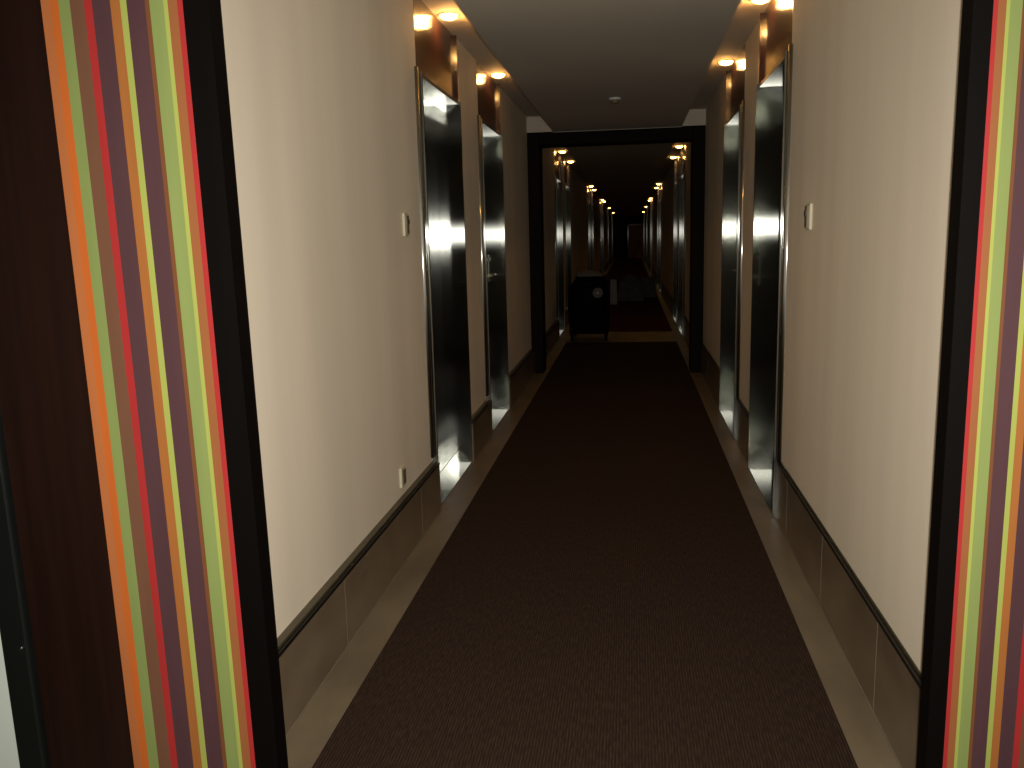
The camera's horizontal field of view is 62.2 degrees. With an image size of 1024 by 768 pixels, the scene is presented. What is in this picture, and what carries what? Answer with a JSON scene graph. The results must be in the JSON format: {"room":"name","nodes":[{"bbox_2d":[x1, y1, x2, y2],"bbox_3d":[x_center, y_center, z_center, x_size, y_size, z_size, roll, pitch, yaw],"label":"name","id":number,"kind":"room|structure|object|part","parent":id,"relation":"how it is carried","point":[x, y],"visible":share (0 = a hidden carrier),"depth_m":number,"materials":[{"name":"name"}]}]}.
{"room":"hotel corridor","nodes":[
{"label":"hotel corridor","id":0,"kind":"room"},
{"bbox_2d":[0,634,19,767],"bbox_3d":[-2.171,-0.280,2.413,1.430,2.940,0.150,0,10,8],"label":"wall","id":1,"kind":"structure","parent":0,"point":[9,758],"depth_m":2.46,"materials":[{"name":"white paint"}]},
{"bbox_2d":[0,411,50,767],"bbox_3d":[-1.433,-0.215,2.235,0.111,2.835,0.078,0,10,8],"label":"door frame","id":2,"kind":"structure","parent":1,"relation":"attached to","point":[15,626],"depth_m":2.39,"materials":[{"name":"black metal"}]},
{"bbox_2d":[221,0,612,637],"bbox_3d":[2.687,-4.926,28.533,0.340,2.940,53.900,0,10,8],"label":"wall","id":3,"kind":"structure","parent":0,"point":[322,92],"depth_m":3.35,"materials":[{"name":"beige paint"}]},
{"bbox_2d":[0,0,288,767],"bbox_3d":[-1.038,-0.222,2.216,0.730,2.835,0.064,0,10,8],"label":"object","id":4,"kind":"object","parent":3,"relation":"attached to","point":[128,408],"visible":1,"depth_m":2.22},
{"bbox_3d":[-1.070,-0.222,2.223,0.664,2.835,0.060,0,10,8],"label":"wood panel","id":5,"kind":"part","parent":4,"relation":"part of","materials":[{"name":"brown wood"}]},
{"bbox_2d":[399,465,405,487],"bbox_3d":[-0.540,0.459,4.206,0.018,0.100,0.075,0,10,8],"label":"wall socket","id":6,"kind":"object","parent":3,"relation":"attached to","point":[402,471],"visible":1,"depth_m":4.18,"materials":[{"name":"beige plastic"}]},
{"bbox_2d":[402,213,409,235],"bbox_3d":[-0.530,-0.801,4.269,0.025,0.115,0.075,0,10,8],"label":"wall switch","id":7,"kind":"object","parent":3,"relation":"attached to","point":[405,218],"visible":1,"depth_m":4.24,"materials":[{"name":"beige plastic"}]},
{"bbox_2d":[413,0,472,505],"bbox_3d":[-0.489,-0.755,5.205,0.215,2.838,1.128,0,10,8],"label":"door","id":8,"kind":"structure","parent":3,"relation":"in","point":[438,105],"depth_m":5.60,"materials":[{"name":"metal"}]},
{"bbox_3d":[-0.488,-0.629,4.671,0.042,2.127,0.042,0,10,8],"label":"casing","id":9,"kind":"part","parent":8,"relation":"part of","materials":[{"name":"metal"}]},
{"bbox_3d":[-0.503,-1.953,5.005,0.118,0.408,1.060,0,10,8],"label":"transom panel","id":10,"kind":"part","parent":8,"relation":"part of","materials":[{"name":"red wood"}]},
{"bbox_2d":[277,254,613,736],"bbox_3d":[2.910,-3.625,28.734,0.041,0.298,53.895,0,10,8],"label":"baseboard","id":11,"kind":"structure","parent":3,"relation":"attached to","point":[310,647],"depth_m":3.49,"materials":[{"name":"brown wood"}]},
{"bbox_2d":[476,62,509,430],"bbox_3d":[-0.235,-1.075,7.020,0.215,2.838,1.088,0,10,8],"label":"door","id":12,"kind":"structure","parent":3,"relation":"in","point":[490,143],"depth_m":7.42,"materials":[{"name":"metal"}]},
{"bbox_3d":[-0.231,-0.953,6.505,0.042,2.127,0.042,0,10,8],"label":"casing","id":13,"kind":"part","parent":12,"relation":"part of","materials":[{"name":"metal"}]},
{"bbox_3d":[-0.249,-2.274,6.819,0.118,0.408,1.020,0,10,8],"label":"transom panel","id":14,"kind":"part","parent":12,"relation":"part of","materials":[{"name":"red wood"}]},
{"bbox_2d":[554,149,564,334],"bbox_3d":[0.659,-2.203,13.400,0.215,2.838,1.128,0,10,8],"label":"door","id":15,"kind":"structure","parent":3,"relation":"in","point":[557,157],"depth_m":13.80,"materials":[{"name":"metal"}]},
{"bbox_3d":[0.660,-2.077,12.865,0.042,2.127,0.042,0,10,8],"label":"casing","id":16,"kind":"part","parent":15,"relation":"part of","materials":[{"name":"metal"}]},
{"bbox_3d":[0.645,-3.401,13.199,0.118,0.408,1.060,0,10,8],"label":"transom panel","id":17,"kind":"part","parent":15,"relation":"part of","materials":[{"name":"red wood"}]},
{"bbox_2d":[564,160,571,323],"bbox_3d":[0.912,-2.522,15.204,0.215,2.838,1.108,0,10,8],"label":"door","id":18,"kind":"structure","parent":3,"relation":"in","point":[567,211],"depth_m":15.54,"materials":[{"name":"metal"}]},
{"bbox_3d":[0.915,-2.398,14.679,0.042,2.127,0.042,0,10,8],"label":"casing","id":19,"kind":"part","parent":18,"relation":"part of","materials":[{"name":"metal"}]},
{"bbox_3d":[0.898,-3.720,15.004,0.118,0.408,1.040,0,10,8],"label":"transom panel","id":20,"kind":"part","parent":18,"relation":"part of","materials":[{"name":"red wood"}]},
{"bbox_2d":[587,185,590,269],"bbox_3d":[1.996,-3.887,22.935,0.215,2.838,1.118,0,10,8],"label":"door","id":21,"kind":"structure","parent":3,"relation":"in","point":[588,188],"depth_m":23.24,"materials":[{"name":"metal"}]},
{"bbox_3d":[1.998,-3.763,22.405,0.042,2.127,0.042,0,10,8],"label":"casing","id":22,"kind":"part","parent":21,"relation":"part of","materials":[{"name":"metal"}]},
{"bbox_2d":[591,190,593,269],"bbox_3d":[2.252,-4.210,24.764,0.215,2.838,1.068,0,10,8],"label":"door","id":23,"kind":"structure","parent":3,"relation":"in","point":[592,223],"depth_m":25.10,"materials":[{"name":"metal"}]},
{"bbox_3d":[2.257,-4.090,24.259,0.042,2.127,0.042,0,10,8],"label":"casing","id":24,"kind":"part","parent":23,"relation":"part of","materials":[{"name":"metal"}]},
{"bbox_2d":[600,200,601,268],"bbox_3d":[3.264,-5.486,31.983,0.215,2.838,1.068,0,10,8],"label":"door","id":25,"kind":"structure","parent":3,"relation":"in","point":[600,200],"depth_m":31.88,"materials":[{"name":"metal"}]},
{"bbox_3d":[3.269,-5.366,31.477,0.042,2.127,0.042,0,10,8],"label":"casing","id":26,"kind":"part","parent":25,"relation":"part of","materials":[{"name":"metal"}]},
{"bbox_2d":[602,202,603,272],"bbox_3d":[3.524,-5.813,33.836,0.215,2.838,1.068,0,10,8],"label":"door","id":27,"kind":"structure","parent":3,"relation":"in","point":[602,202],"depth_m":33.48,"materials":[{"name":"metal"}]},
{"bbox_2d":[607,208,608,260],"bbox_3d":[4.645,-7.227,41.835,0.215,2.838,1.068,0,10,8],"label":"door","id":28,"kind":"structure","parent":3,"relation":"in","point":[607,208],"depth_m":42.23,"materials":[{"name":"metal"}]},
{"bbox_2d":[612,220,612,255],"bbox_3d":[5.916,-8.829,50.907,0.215,2.838,1.068,0,10,8],"label":"door","id":29,"kind":"structure","parent":3,"relation":"in","point":[612,220],"depth_m":51.38,"materials":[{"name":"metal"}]},
{"bbox_2d":[527,109,705,372],"bbox_3d":[1.167,-1.550,9.547,1.920,2.840,0.320,0,10,8],"label":"trim","id":30,"kind":"structure","parent":3,"relation":"attached to","point":[540,135],"depth_m":9.33,"materials":[{"name":"black wood"}]},
{"bbox_2d":[286,258,899,767],"bbox_3d":[3.557,-3.043,26.437,6.100,0.100,58.800,0,10,8],"label":"floor","id":31,"kind":"structure","parent":0,"point":[306,740],"depth_m":3.60,"materials":[{"name":"brown stone"}]},
{"bbox_2d":[312,342,857,767],"bbox_3d":[0.574,0.666,5.137,1.595,0.008,14.750,0,10,8],"label":"carpet runner","id":32,"kind":"object","parent":31,"relation":"on","point":[609,593],"visible":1,"depth_m":3.48,"materials":[{"name":"brown carpet"}]},
{"bbox_2d":[568,274,611,340],"bbox_3d":[1.185,-1.171,12.893,0.657,0.949,0.885,0,10,8],"label":"trolley","id":33,"kind":"object","parent":31,"relation":"on","point":[587,314],"visible":0.98,"depth_m":12.53,"materials":[{"name":"black plastic"}]},
{"bbox_3d":[1.185,-1.153,12.905,0.567,0.712,0.867,0,10,8],"label":"frame","id":34,"kind":"part","parent":33,"relation":"part of","materials":[{"name":"black plastic"}]},
{"bbox_2d":[577,270,602,276],"bbox_3d":[1.166,-1.653,12.635,0.380,0.085,0.360,0,10,8],"label":"sheet","id":35,"kind":"object","parent":33,"relation":"on","point":[585,273],"visible":1,"depth_m":12.49,"materials":[{"name":"white fabric"}]},
{"bbox_2d":[571,326,608,332],"bbox_3d":[1.193,-0.837,12.960,0.540,0.020,0.840,0,10,8],"label":"shelf","id":36,"kind":"object","parent":33,"relation":"attached to","point":[575,330],"depth_m":12.60,"materials":[{"name":"black plastic"}]},
{"bbox_3d":[1.199,-1.629,12.830,0.430,0.025,0.740,0,10,8],"label":"lid","id":37,"kind":"part","parent":33,"relation":"part of","materials":[{"name":"black plastic"}]},
{"bbox_2d":[593,287,602,297],"bbox_3d":[1.248,-1.327,12.352,0.149,0.149,0.103,0,10,8],"label":"paper roll","id":38,"kind":"object","parent":33,"relation":"attached to","point":[597,292],"visible":1,"depth_m":12.30,"materials":[{"name":"white paper"}]},
{"bbox_2d":[610,279,616,304],"bbox_3d":[1.478,-1.339,12.350,0.099,0.363,0.070,0,10,8],"label":"hanging towel","id":39,"kind":"object","parent":33,"relation":"hanging from","point":[613,282],"visible":1,"depth_m":12.32,"materials":[{"name":"white fabric"}]},
{"bbox_2d":[606,258,671,331],"bbox_3d":[4.642,-4.462,34.158,1.595,0.008,41.950,0,10,8],"label":"carpet runner","id":40,"kind":"object","parent":31,"relation":"on","point":[647,315],"visible":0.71,"depth_m":17.29,"materials":[{"name":"brown carpet"}]},
{"bbox_2d":[617,274,644,300],"bbox_3d":[2.788,-2.280,20.016,0.660,0.610,0.520,0,10,8],"label":"bundle","id":41,"kind":"object","parent":40,"relation":"on","point":[630,288],"visible":0.91,"depth_m":19.81,"materials":[{"name":"black"}]},
{"bbox_2d":[641,276,656,297],"bbox_3d":[3.342,-2.404,20.942,0.440,0.510,0.440,0,10,8],"label":"bundle","id":42,"kind":"object","parent":40,"relation":"on","point":[649,287],"visible":0.82,"depth_m":20.76,"materials":[{"name":"black"}]},
{"bbox_2d":[422,0,770,216],"bbox_3d":[3.470,-5.848,25.851,6.100,0.290,58.600,0,10,8],"label":"ceiling","id":43,"kind":"structure","parent":0,"point":[562,61],"depth_m":5.73,"materials":[{"name":"paint"}]},
{"bbox_2d":[438,12,458,20],"bbox_3d":[-0.369,-2.143,4.963,0.124,0.030,0.124,0,10,8],"label":"recessed light","id":44,"kind":"object","parent":43,"relation":"in","point":[448,16],"visible":1,"depth_m":4.93,"materials":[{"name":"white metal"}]},
{"bbox_2d":[491,73,505,77],"bbox_3d":[-0.111,-2.469,6.806,0.124,0.030,0.124,0,10,8],"label":"recessed light","id":45,"kind":"object","parent":43,"relation":"in","point":[495,75],"visible":1,"depth_m":6.77,"materials":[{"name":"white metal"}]},
{"bbox_2d":[609,97,620,103],"bbox_3d":[0.859,-2.360,7.079,0.104,0.048,0.104,0,10,8],"label":"smoke detector","id":46,"kind":"object","parent":43,"relation":"attached to","point":[613,100],"visible":1,"depth_m":7.04,"materials":[{"name":"white plastic"}]},
{"bbox_2d":[718,60,733,65],"bbox_3d":[1.645,-2.467,6.530,0.124,0.030,0.124,0,10,8],"label":"recessed light","id":47,"kind":"object","parent":43,"relation":"in","point":[722,62],"visible":1,"depth_m":6.50,"materials":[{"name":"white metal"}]},
{"bbox_2d":[751,0,768,3],"bbox_3d":[1.399,-2.157,4.774,0.124,0.030,0.124,0,10,8],"label":"recessed light","id":48,"kind":"object","parent":43,"relation":"in","point":[754,1],"visible":1,"depth_m":4.76,"materials":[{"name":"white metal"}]},
{"bbox_2d":[613,213,642,258],"bbox_3d":[7.504,-9.600,54.761,2.600,2.960,0.200,0,10,8],"label":"wall","id":49,"kind":"structure","parent":0,"point":[619,223],"depth_m":54.70,"materials":[{"name":"black wood"}]},
{"bbox_2d":[627,224,642,257],"bbox_3d":[8.011,-9.193,54.624,1.160,2.180,0.070,0,10,8],"label":"door","id":50,"kind":"structure","parent":49,"relation":"in","point":[634,231],"depth_m":54.61,"materials":[{"name":"orange wood"}]},
{"bbox_2d":[643,0,962,672],"bbox_3d":[4.925,-4.930,28.218,0.340,2.940,53.900,0,10,8],"label":"wall","id":51,"kind":"structure","parent":0,"point":[875,82],"depth_m":2.90,"materials":[{"name":"beige paint"}]},
{"bbox_2d":[644,212,644,253],"bbox_3d":[7.971,-8.833,50.619,0.215,2.838,1.068,0,10,8],"label":"door","id":52,"kind":"structure","parent":51,"relation":"in","point":[644,212],"depth_m":50.14,"materials":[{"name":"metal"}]},
{"bbox_2d":[646,207,647,264],"bbox_3d":[6.700,-7.230,41.547,0.215,2.838,1.068,0,10,8],"label":"door","id":53,"kind":"structure","parent":51,"relation":"in","point":[647,207],"depth_m":41.07,"materials":[{"name":"metal"}]},
{"bbox_2d":[650,200,651,272],"bbox_3d":[5.578,-5.817,33.548,0.215,2.838,1.068,0,10,8],"label":"door","id":54,"kind":"structure","parent":51,"relation":"in","point":[651,200],"depth_m":34.03,"materials":[{"name":"metal"}]},
{"bbox_2d":[651,198,652,274],"bbox_3d":[5.319,-5.489,31.694,0.215,2.838,1.068,0,10,8],"label":"door","id":55,"kind":"structure","parent":51,"relation":"in","point":[652,198],"depth_m":31.51,"materials":[{"name":"metal"}]},
{"bbox_3d":[5.175,-5.369,31.210,0.042,2.127,0.042,0,10,8],"label":"casing","id":56,"kind":"part","parent":55,"relation":"part of","materials":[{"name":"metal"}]},
{"bbox_2d":[657,188,658,287],"bbox_3d":[4.307,-4.214,24.476,0.215,2.838,1.068,0,10,8],"label":"door","id":57,"kind":"structure","parent":51,"relation":"in","point":[658,188],"depth_m":24.63,"materials":[{"name":"metal"}]},
{"bbox_2d":[659,183,661,292],"bbox_3d":[4.047,-3.887,22.622,0.215,2.838,1.068,0,10,8],"label":"door","id":58,"kind":"structure","parent":51,"relation":"in","point":[660,200],"depth_m":22.28,"materials":[{"name":"metal"}]},
{"bbox_3d":[3.903,-3.766,22.138,0.042,2.127,0.042,0,10,8],"label":"casing","id":59,"kind":"part","parent":58,"relation":"part of","materials":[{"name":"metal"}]},
{"bbox_2d":[673,155,678,323],"bbox_3d":[2.957,-2.512,14.842,0.215,2.838,1.118,0,10,8],"label":"door","id":60,"kind":"structure","parent":51,"relation":"in","point":[676,175],"depth_m":15.20,"materials":[{"name":"metal"}]},
{"bbox_3d":[2.910,-3.711,14.646,0.118,0.408,1.050,0,10,8],"label":"transom panel","id":61,"kind":"part","parent":60,"relation":"part of","materials":[{"name":"red wood"}]},
{"bbox_3d":[2.809,-2.387,14.334,0.042,2.127,0.042,0,10,8],"label":"casing","id":62,"kind":"part","parent":60,"relation":"part of","materials":[{"name":"metal"}]},
{"bbox_2d":[678,143,685,336],"bbox_3d":[2.704,-2.193,13.038,0.215,2.838,1.118,0,10,8],"label":"door","id":63,"kind":"structure","parent":51,"relation":"in","point":[682,180],"depth_m":13.40,"materials":[{"name":"metal"}]},
{"bbox_3d":[2.657,-3.392,12.842,0.118,0.408,1.050,0,10,8],"label":"transom panel","id":64,"kind":"part","parent":63,"relation":"part of","materials":[{"name":"red wood"}]},
{"bbox_3d":[2.556,-2.068,12.529,0.042,2.127,0.042,0,10,8],"label":"casing","id":65,"kind":"part","parent":63,"relation":"part of","materials":[{"name":"metal"}]},
{"bbox_2d":[719,43,745,439],"bbox_3d":[1.807,-1.063,6.638,0.215,2.838,1.138,0,10,8],"label":"door","id":66,"kind":"structure","parent":51,"relation":"in","point":[734,125],"depth_m":7.06,"materials":[{"name":"metal"}]},
{"bbox_3d":[1.760,-2.261,6.442,0.118,0.408,1.070,0,10,8],"label":"transom panel","id":67,"kind":"part","parent":66,"relation":"part of","materials":[{"name":"red wood"}]},
{"bbox_3d":[1.658,-0.936,6.120,0.042,2.127,0.042,0,10,8],"label":"casing","id":68,"kind":"part","parent":66,"relation":"part of","materials":[{"name":"metal"}]},
{"bbox_2d":[748,0,792,517],"bbox_3d":[1.556,-0.747,4.848,0.215,2.838,1.068,0,10,8],"label":"door","id":69,"kind":"structure","parent":51,"relation":"in","point":[774,86],"depth_m":5.24,"materials":[{"name":"metal"}]},
{"bbox_3d":[1.510,-1.945,4.652,0.118,0.408,1.000,0,10,8],"label":"transom panel","id":70,"kind":"part","parent":69,"relation":"part of","materials":[{"name":"red wood"}]},
{"bbox_3d":[1.412,-0.626,4.364,0.042,2.127,0.042,0,10,8],"label":"casing","id":71,"kind":"part","parent":69,"relation":"part of","materials":[{"name":"metal"}]},
{"bbox_2d":[643,253,921,767],"bbox_3d":[4.782,-3.648,28.467,0.017,0.338,53.895,0,10,8],"label":"baseboard","id":72,"kind":"structure","parent":51,"relation":"attached to","point":[888,678],"depth_m":3.06,"materials":[{"name":"brown wood"}]},
{"bbox_2d":[804,203,812,229],"bbox_3d":[1.312,-0.742,3.765,0.027,0.115,0.075,0,10,8],"label":"wall switch","id":73,"kind":"object","parent":51,"relation":"attached to","point":[808,213],"visible":1,"depth_m":3.75,"materials":[{"name":"beige plastic"}]},
{"bbox_2d":[916,0,1023,767],"bbox_3d":[1.408,-0.226,1.872,0.831,2.835,0.064,0,10,8],"label":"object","id":74,"kind":"object","parent":51,"relation":"attached to","point":[971,710],"visible":1,"depth_m":1.95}
]}

